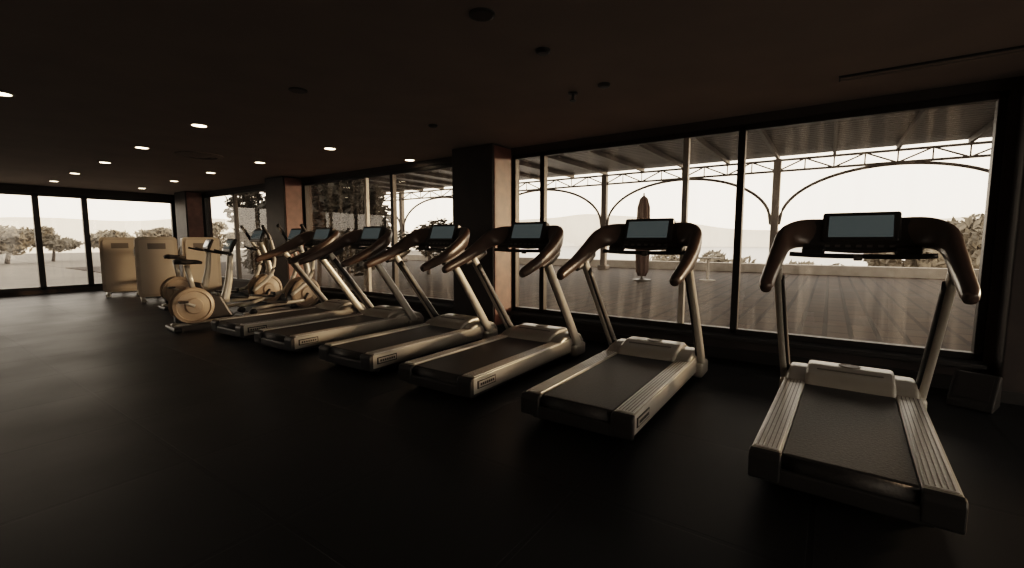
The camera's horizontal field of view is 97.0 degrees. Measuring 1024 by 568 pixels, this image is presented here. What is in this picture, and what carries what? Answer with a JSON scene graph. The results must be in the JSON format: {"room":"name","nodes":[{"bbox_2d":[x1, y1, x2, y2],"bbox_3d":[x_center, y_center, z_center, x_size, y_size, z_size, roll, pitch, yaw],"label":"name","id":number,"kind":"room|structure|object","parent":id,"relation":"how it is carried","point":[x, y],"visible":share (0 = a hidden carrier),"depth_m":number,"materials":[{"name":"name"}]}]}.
{"room":"gym","nodes":[
{"label":"gym","id":0,"kind":"room"},
{"bbox_2d":[0,183,174,296],"bbox_3d":[-12.041,-0.925,9.608,0.200,2.560,9.000,4,7,35],"label":"wall","id":1,"kind":"structure","parent":0,"point":[3,186],"depth_m":11.11,"materials":[{"name":"paint"}]},
{"bbox_2d":[0,190,179,292],"bbox_3d":[-11.871,-0.912,9.784,0.090,2.300,7.910,4,7,35],"label":"window","id":2,"kind":"structure","parent":1,"relation":"in","point":[34,195],"depth_m":11.16,"materials":[{"name":"metal"}]},
{"bbox_2d":[174,191,204,276],"bbox_3d":[-8.665,-1.177,12.236,0.723,2.558,0.420,4,7,35],"label":"column","id":3,"kind":"structure","parent":0,"point":[188,204],"depth_m":11.98,"materials":[{"name":"brown wood"}]},
{"bbox_2d":[265,176,304,300],"bbox_3d":[-4.741,-0.914,9.501,0.743,2.558,0.420,4,7,35],"label":"column","id":4,"kind":"structure","parent":0,"point":[283,194],"depth_m":9.25,"materials":[{"name":"brown wood"}]},
{"bbox_2d":[452,143,510,332],"bbox_3d":[-0.428,-0.622,6.470,0.743,2.558,0.460,4,7,35],"label":"column","id":5,"kind":"structure","parent":0,"point":[481,174],"depth_m":6.24,"materials":[{"name":"brown wood"}]},
{"bbox_2d":[0,290,1023,567],"bbox_3d":[-3.727,0.957,3.940,20.500,0.100,9.000,4,7,35],"label":"floor","id":6,"kind":"structure","parent":0,"point":[127,440],"depth_m":2.51,"materials":[{"name":"rubber"}]},
{"bbox_2d":[99,237,137,296],"bbox_3d":[-9.328,-0.434,10.822,0.750,1.350,1.310,-5,7,-40],"label":"machine","id":7,"kind":"object","parent":6,"relation":"on","point":[117,259],"visible":0.78,"depth_m":10.33,"materials":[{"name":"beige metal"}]},
{"bbox_2d":[133,237,178,302],"bbox_3d":[-7.774,-0.346,9.909,0.750,1.350,1.310,-5,7,-40],"label":"machine","id":8,"kind":"object","parent":6,"relation":"on","point":[152,269],"visible":0.8,"depth_m":9.40,"materials":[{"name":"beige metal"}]},
{"bbox_2d":[158,239,213,310],"bbox_3d":[-6.194,-0.208,8.687,0.540,1.298,0.950,5,7,41],"label":"exercise bike","id":9,"kind":"object","parent":6,"relation":"on","point":[170,285],"visible":0.61,"depth_m":8.52,"materials":[{"name":"plastic"}]},
{"bbox_2d":[178,237,221,294],"bbox_3d":[-7.362,-0.419,10.667,0.750,1.350,1.310,-5,7,-40],"label":"machine","id":10,"kind":"object","parent":6,"relation":"on","point":[215,281],"visible":0.59,"depth_m":10.21,"materials":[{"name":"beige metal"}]},
{"bbox_2d":[165,239,236,332],"bbox_3d":[-4.536,-0.017,6.706,0.540,1.298,0.950,5,7,41],"label":"exercise bike","id":11,"kind":"object","parent":6,"relation":"on","point":[191,305],"visible":0.95,"depth_m":6.56,"materials":[{"name":"plastic"}]},
{"bbox_2d":[214,225,282,306],"bbox_3d":[-5.041,-0.327,8.499,0.608,1.572,1.329,4,7,35],"label":"elliptical trainer","id":12,"kind":"object","parent":6,"relation":"on","point":[262,283],"visible":0.74,"depth_m":8.69,"materials":[{"name":"plastic"}]},
{"bbox_2d":[235,223,320,315],"bbox_3d":[-4.018,-0.267,7.872,0.608,1.572,1.329,4,7,35],"label":"elliptical trainer","id":13,"kind":"object","parent":6,"relation":"on","point":[298,294],"visible":0.64,"depth_m":8.02,"materials":[{"name":"plastic"}]},
{"bbox_2d":[211,228,366,338],"bbox_3d":[-3.188,-0.106,6.749,1.015,1.477,2.069,4,7,34],"label":"treadmill","id":14,"kind":"object","parent":6,"relation":"on","point":[244,326],"visible":0.79,"depth_m":6.79,"materials":[{"name":"plastic"}]},
{"bbox_2d":[254,226,423,352],"bbox_3d":[-2.200,-0.037,6.036,1.015,1.477,2.069,4,7,34],"label":"treadmill","id":15,"kind":"object","parent":6,"relation":"on","point":[297,337],"visible":0.96,"depth_m":5.99,"materials":[{"name":"plastic"}]},
{"bbox_2d":[319,224,497,371],"bbox_3d":[-1.086,0.038,5.259,1.015,1.477,2.069,4,7,34],"label":"treadmill","id":16,"kind":"object","parent":6,"relation":"on","point":[374,352],"visible":0.96,"depth_m":5.22,"materials":[{"name":"plastic"}]},
{"bbox_2d":[399,221,584,397],"bbox_3d":[-0.076,0.107,4.543,1.015,1.477,2.069,4,7,34],"label":"treadmill","id":17,"kind":"object","parent":6,"relation":"on","point":[470,370],"visible":1,"depth_m":4.49,"materials":[{"name":"plastic"}]},
{"bbox_2d":[521,218,707,440],"bbox_3d":[0.983,0.179,3.793,1.015,1.477,2.069,4,7,34],"label":"treadmill","id":18,"kind":"object","parent":6,"relation":"on","point":[616,391],"visible":1,"depth_m":3.72,"materials":[{"name":"plastic"}]},
{"bbox_2d":[748,211,980,534],"bbox_3d":[2.178,0.266,2.887,1.015,1.477,2.069,4,7,37],"label":"treadmill","id":19,"kind":"object","parent":6,"relation":"on","point":[866,438],"visible":1,"depth_m":2.68,"materials":[{"name":"plastic"}]},
{"bbox_2d":[946,370,1002,413],"bbox_3d":[3.578,0.824,3.508,0.250,0.248,0.260,-4,7,-35],"label":"equipment box","id":20,"kind":"object","parent":6,"relation":"on","point":[967,389],"visible":1,"depth_m":3.46,"materials":[{"name":"plastic"}]},
{"bbox_2d":[0,0,1023,194],"bbox_3d":[-3.727,-1.741,3.680,20.500,0.200,9.000,4,7,35],"label":"ceiling","id":21,"kind":"structure","parent":0,"point":[92,81],"depth_m":3.43,"materials":[{"name":"paint"}]},
{"bbox_2d":[0,90,15,96],"bbox_3d":[-4.455,-1.658,3.941,0.189,0.014,0.189,4,7,35],"label":"recessed light","id":22,"kind":"object","parent":21,"relation":"in","point":[2,93],"visible":1,"depth_m":3.96,"materials":[{"name":"beige"}]},
{"bbox_2d":[97,161,111,163],"bbox_3d":[-6.684,-1.995,7.436,0.189,0.014,0.189,4,7,35],"label":"recessed light","id":23,"kind":"object","parent":21,"relation":"in","point":[104,162],"visible":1,"depth_m":7.43,"materials":[{"name":"beige"}]},
{"bbox_2d":[133,146,150,148],"bbox_3d":[-5.106,-1.881,6.249,0.189,0.014,0.189,4,7,35],"label":"recessed light","id":24,"kind":"object","parent":21,"relation":"in","point":[137,147],"visible":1,"depth_m":6.23,"materials":[{"name":"beige"}]},
{"bbox_2d":[189,123,208,127],"bbox_3d":[-3.481,-1.764,5.042,0.189,0.014,0.189,4,7,35],"label":"recessed light","id":25,"kind":"object","parent":21,"relation":"in","point":[199,125],"visible":1,"depth_m":5.04,"materials":[{"name":"beige"}]},
{"bbox_2d":[175,151,223,159],"bbox_3d":[-4.698,-1.923,6.823,0.598,0.040,0.598,4,7,35],"label":"ceiling vent","id":26,"kind":"object","parent":21,"relation":"attached to","point":[190,154],"depth_m":6.71,"materials":[{"name":"black metal"}]},
{"bbox_2d":[253,161,265,163],"bbox_3d":[-4.141,-1.996,7.443,0.189,0.014,0.189,4,7,35],"label":"recessed light","id":27,"kind":"object","parent":21,"relation":"in","point":[258,162],"visible":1,"depth_m":7.43,"materials":[{"name":"beige"}]},
{"bbox_2d":[288,87,307,93],"bbox_3d":[-1.830,-1.653,3.874,0.149,0.012,0.149,4,7,35],"label":"ceiling speaker","id":28,"kind":"object","parent":21,"relation":"attached to","point":[298,90],"depth_m":3.85},
{"bbox_2d":[323,147,336,149],"bbox_3d":[-2.537,-1.887,6.312,0.189,0.014,0.189,4,7,35],"label":"recessed light","id":29,"kind":"object","parent":21,"relation":"in","point":[325,148],"visible":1,"depth_m":6.29,"materials":[{"name":"beige"}]},
{"bbox_2d":[428,124,437,127],"bbox_3d":[-0.880,-1.758,5.049,0.099,0.028,0.099,4,7,35],"label":"smoke detector","id":30,"kind":"object","parent":21,"relation":"attached to","point":[429,125],"visible":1,"depth_m":5.02,"materials":[{"name":"plastic"}]},
{"bbox_2d":[469,7,494,21],"bbox_3d":[-0.170,-1.528,2.574,0.149,0.012,0.149,4,7,35],"label":"ceiling speaker","id":31,"kind":"object","parent":21,"relation":"attached to","point":[481,14],"depth_m":2.55},
{"bbox_2d":[536,47,549,55],"bbox_3d":[0.209,-1.567,3.061,0.099,0.028,0.099,4,7,35],"label":"smoke detector","id":32,"kind":"object","parent":21,"relation":"attached to","point":[541,51],"visible":1,"depth_m":3.03,"materials":[{"name":"plastic"}]},
{"bbox_2d":[568,92,577,101],"bbox_3d":[0.532,-1.633,3.955,0.080,0.068,0.080,4,7,35],"label":"sprinkler head","id":33,"kind":"object","parent":21,"relation":"attached to","point":[572,94],"visible":1,"depth_m":3.94},
{"bbox_2d":[598,82,609,88],"bbox_3d":[0.756,-1.631,3.726,0.099,0.028,0.099,4,7,35],"label":"smoke detector","id":34,"kind":"object","parent":21,"relation":"attached to","point":[602,85],"visible":1,"depth_m":3.70,"materials":[{"name":"plastic"}]},
{"bbox_2d":[839,45,1023,81],"bbox_3d":[3.906,-1.533,2.685,3.200,0.022,0.120,4,7,35],"label":"ceiling vent","id":35,"kind":"object","parent":21,"relation":"in","point":[1018,49],"visible":1,"depth_m":3.25,"materials":[{"name":"metal"}]},
{"bbox_2d":[202,76,1023,375],"bbox_3d":[-1.121,-0.707,7.343,20.300,2.560,0.200,4,7,35],"label":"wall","id":36,"kind":"structure","parent":0,"point":[1014,85],"depth_m":4.31,"materials":[{"name":"paint"}]},
{"bbox_2d":[203,188,264,281],"bbox_3d":[-6.559,-1.157,11.076,4.076,2.200,0.090,4,7,35],"label":"window","id":37,"kind":"structure","parent":36,"relation":"in","point":[234,194],"depth_m":11.28,"materials":[{"name":"metal"}]},
{"bbox_2d":[303,163,453,303],"bbox_3d":[-2.430,-0.880,8.198,4.556,2.200,0.090,4,7,35],"label":"window","id":38,"kind":"structure","parent":36,"relation":"in","point":[393,192],"depth_m":8.04,"materials":[{"name":"metal"}]},
{"bbox_2d":[321,290,453,308],"bbox_3d":[-2.505,0.245,8.200,4.540,0.040,0.160,4,7,35],"label":"trim","id":39,"kind":"structure","parent":36,"relation":"attached to","point":[444,305],"depth_m":7.85,"materials":[{"name":"black metal"}]},
{"bbox_2d":[318,298,952,388],"bbox_3d":[-0.190,0.583,6.676,10.070,0.120,0.022,4,7,35],"label":"baseboard","id":40,"kind":"structure","parent":36,"relation":"attached to","point":[942,381],"depth_m":4.77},
{"bbox_2d":[507,311,987,369],"bbox_3d":[1.935,0.543,5.105,4.800,0.040,0.160,4,7,35],"label":"trim","id":41,"kind":"structure","parent":36,"relation":"attached to","point":[963,363],"depth_m":4.53,"materials":[{"name":"black metal"}]},
{"bbox_2d":[512,90,1008,360],"bbox_3d":[2.001,-0.582,5.110,4.816,2.200,0.090,4,7,35],"label":"window","id":42,"kind":"structure","parent":36,"relation":"in","point":[1001,98],"depth_m":4.71,"materials":[{"name":"metal"}]},
{"bbox_2d":[993,77,1023,405],"bbox_3d":[4.210,-0.324,3.371,0.713,2.558,0.240,4,7,35],"label":"column","id":43,"kind":"structure","parent":0,"point":[1008,365],"depth_m":3.52,"materials":[{"name":"brown wood"}]},
{"label":"outside","id":44,"kind":"structure","parent":0,"visible":0},
{"bbox_3d":[18.846,1.617,23.691,34.000,0.200,14.000,4,7,35],"label":"bank","id":45,"kind":"object","parent":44,"visible":0},
{"bbox_2d":[649,250,679,260],"bbox_3d":[8.387,-0.421,25.003,2.830,3.610,3.732,4,7,35],"label":"shrub","id":46,"kind":"object","parent":45,"relation":"on","point":[656,257],"visible":0.06,"depth_m":24.49,"materials":[{"name":"green plant"}]},
{"bbox_2d":[697,250,755,262],"bbox_3d":[10.870,-0.125,23.281,3.583,3.352,2.582,1,6,15],"label":"shrub","id":47,"kind":"object","parent":45,"relation":"on","point":[711,253],"visible":0.11,"depth_m":23.12,"materials":[{"name":"green plant"}]},
{"bbox_2d":[783,259,821,264],"bbox_3d":[13.434,0.292,21.008,3.452,2.958,3.715,1,6,9],"label":"shrub","id":48,"kind":"object","parent":45,"relation":"on","point":[790,262],"visible":0.02,"depth_m":20.77,"materials":[{"name":"green plant"}]},
{"bbox_2d":[863,252,912,266],"bbox_3d":[17.254,-0.265,20.783,1.807,4.096,2.986,1,6,11],"label":"tree","id":49,"kind":"object","parent":45,"relation":"on","point":[871,262],"visible":0.2,"depth_m":20.18,"materials":[{"name":"green plant"}]},
{"bbox_2d":[905,216,970,267],"bbox_3d":[18.326,-0.532,19.697,2.965,4.839,4.261,4,7,35],"label":"tree","id":50,"kind":"object","parent":45,"relation":"on","point":[923,263],"visible":0.05,"depth_m":18.61,"materials":[{"name":"green plant"}]},
{"bbox_2d":[957,212,984,268],"bbox_3d":[19.463,-0.778,18.198,2.777,5.617,3.893,4,7,35],"label":"tree","id":51,"kind":"object","parent":45,"relation":"on","point":[973,227],"visible":0.16,"depth_m":17.89,"materials":[{"name":"green plant"}]},
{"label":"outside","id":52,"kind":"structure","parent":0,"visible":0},
{"bbox_2d":[416,246,904,265],"bbox_3d":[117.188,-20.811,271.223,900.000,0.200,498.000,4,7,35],"label":"lake water","id":53,"kind":"structure","parent":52,"point":[760,254],"depth_m":155.95,"materials":[{"name":"grey liquid"}]},
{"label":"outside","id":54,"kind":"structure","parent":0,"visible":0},
{"bbox_2d":[67,260,975,350],"bbox_3d":[1.690,-0.099,15.113,45.500,0.100,15.600,4,7,35],"label":"terrace floor","id":55,"kind":"structure","parent":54,"point":[893,310],"depth_m":10.01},
{"bbox_2d":[223,192,267,274],"bbox_3d":[-8.085,-1.922,14.695,2.041,3.608,1.991,-2,6,-24],"label":"tree","id":56,"kind":"object","parent":55,"relation":"on","point":[250,200],"visible":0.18,"depth_m":14.09,"materials":[{"name":"green plant"}]},
{"bbox_2d":[245,186,311,253],"bbox_3d":[-6.573,-1.825,13.295,2.305,3.683,1.775,4,7,35],"label":"tree","id":57,"kind":"object","parent":55,"relation":"on","point":[260,218],"visible":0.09,"depth_m":13.06,"materials":[{"name":"green plant"}]},
{"bbox_2d":[312,183,353,285],"bbox_3d":[-5.362,-1.374,12.510,1.796,2.934,1.906,4,7,35],"label":"tree","id":58,"kind":"object","parent":55,"relation":"on","point":[333,212],"visible":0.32,"depth_m":12.24,"materials":[{"name":"green plant"}]},
{"bbox_2d":[311,180,360,278],"bbox_3d":[-5.499,-2.036,14.545,1.924,3.863,2.159,4,7,35],"label":"tree","id":59,"kind":"object","parent":55,"relation":"on","point":[342,257],"visible":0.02,"depth_m":14.21,"materials":[{"name":"green plant"}]},
{"bbox_2d":[311,181,363,281],"bbox_3d":[-5.117,-1.812,14.080,2.233,3.507,2.146,4,7,35],"label":"tree","id":60,"kind":"object","parent":55,"relation":"on","point":[340,187],"visible":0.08,"depth_m":13.71,"materials":[{"name":"green plant"}]},
{"bbox_2d":[312,179,363,276],"bbox_3d":[-5.809,-2.147,15.713,1.940,3.860,2.714,0,6,0],"label":"tree","id":61,"kind":"object","parent":55,"relation":"on","point":[358,181],"visible":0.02,"depth_m":15.13,"materials":[{"name":"green plant"}]},
{"bbox_2d":[340,184,390,284],"bbox_3d":[-4.330,-1.436,13.253,1.850,2.916,1.384,2,6,18],"label":"tree","id":62,"kind":"object","parent":55,"relation":"on","point":[377,211],"visible":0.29,"depth_m":13.00,"materials":[{"name":"green plant"}]},
{"bbox_2d":[390,218,452,273],"bbox_3d":[-3.224,-1.499,17.398,2.264,2.255,2.966,-5,7,-41],"label":"tree","id":63,"kind":"object","parent":55,"relation":"on","point":[425,253],"visible":0.17,"depth_m":17.42,"materials":[{"name":"green plant"}]},
{"bbox_2d":[261,101,995,269],"bbox_3d":[0.387,-2.323,14.869,40.200,4.375,13.858,4,7,35],"label":"pergola","id":64,"kind":"object","parent":55,"relation":"on","point":[972,122],"visible":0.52,"depth_m":15.25,"materials":[{"name":"metal"}]},
{"bbox_2d":[633,193,650,280],"bbox_3d":[4.205,-1.504,14.558,0.560,2.800,0.560,4,7,35],"label":"patio umbrella","id":65,"kind":"object","parent":55,"relation":"on","point":[643,209],"visible":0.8,"depth_m":14.43,"materials":[{"name":"fabric"}]},
{"bbox_2d":[406,254,978,280],"bbox_3d":[6.049,-0.925,21.288,45.500,0.360,0.400,4,7,35],"label":"parapet","id":66,"kind":"object","parent":55,"relation":"on","point":[840,270],"visible":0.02,"depth_m":17.45,"materials":[{"name":"stone"}]},
{"bbox_2d":[698,257,721,280],"bbox_3d":[6.327,-0.482,14.635,0.795,0.750,0.795,4,7,35],"label":"patio table","id":67,"kind":"object","parent":55,"relation":"on","point":[707,258],"visible":0.91,"depth_m":14.58,"materials":[{"name":"metal"}]},
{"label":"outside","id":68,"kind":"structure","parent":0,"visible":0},
{"bbox_2d":[519,214,979,246],"bbox_3d":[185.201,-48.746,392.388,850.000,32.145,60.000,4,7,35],"label":"hills","id":69,"kind":"structure","parent":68,"point":[577,229],"depth_m":438.97,"materials":[{"name":"grey"}]},
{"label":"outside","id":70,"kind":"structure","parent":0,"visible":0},
{"bbox_2d":[0,217,577,253],"bbox_3d":[-157.270,-17.420,158.011,60.000,14.710,680.000,4,7,35],"label":"hills","id":71,"kind":"structure","parent":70,"point":[65,227],"depth_m":157.21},
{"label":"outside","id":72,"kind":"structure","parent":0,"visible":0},
{"bbox_2d":[0,250,435,288],"bbox_3d":[-33.190,-0.949,24.145,51.050,0.100,81.550,4,7,35],"label":"driveway","id":73,"kind":"structure","parent":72,"point":[22,270],"depth_m":20.63,"materials":[{"name":"concrete"}]},
{"bbox_2d":[0,225,42,263],"bbox_3d":[-28.260,-2.395,25.163,3.096,2.605,3.394,4,7,35],"label":"tree","id":74,"kind":"object","parent":73,"relation":"on","point":[13,240],"visible":0.98,"depth_m":25.05,"materials":[{"name":"green plant"}]},
{"bbox_2d":[30,225,82,260],"bbox_3d":[-28.899,-2.559,28.607,2.275,2.261,2.400,-2,6,-19],"label":"tree","id":75,"kind":"object","parent":73,"relation":"on","point":[52,242],"visible":0.76,"depth_m":28.15,"materials":[{"name":"green plant"}]},
{"bbox_2d":[83,229,134,248],"bbox_3d":[-25.767,-2.550,29.394,2.483,2.095,3.184,4,7,35],"label":"tree","id":76,"kind":"object","parent":73,"relation":"on","point":[95,237],"visible":0.28,"depth_m":28.60,"materials":[{"name":"green plant"}]},
{"bbox_2d":[133,227,171,236],"bbox_3d":[-25.810,-3.003,32.746,2.378,2.356,2.921,4,7,35],"label":"tree","id":77,"kind":"object","parent":73,"relation":"on","point":[161,231],"visible":0.35,"depth_m":32.38,"materials":[{"name":"green plant"}]},
{"bbox_2d":[212,221,239,254],"bbox_3d":[-25.457,-4.014,39.694,2.650,3.048,4.463,4,7,35],"label":"tree","id":78,"kind":"object","parent":73,"relation":"on","point":[217,228],"visible":0.37,"depth_m":39.80,"materials":[{"name":"green plant"}]}
]}

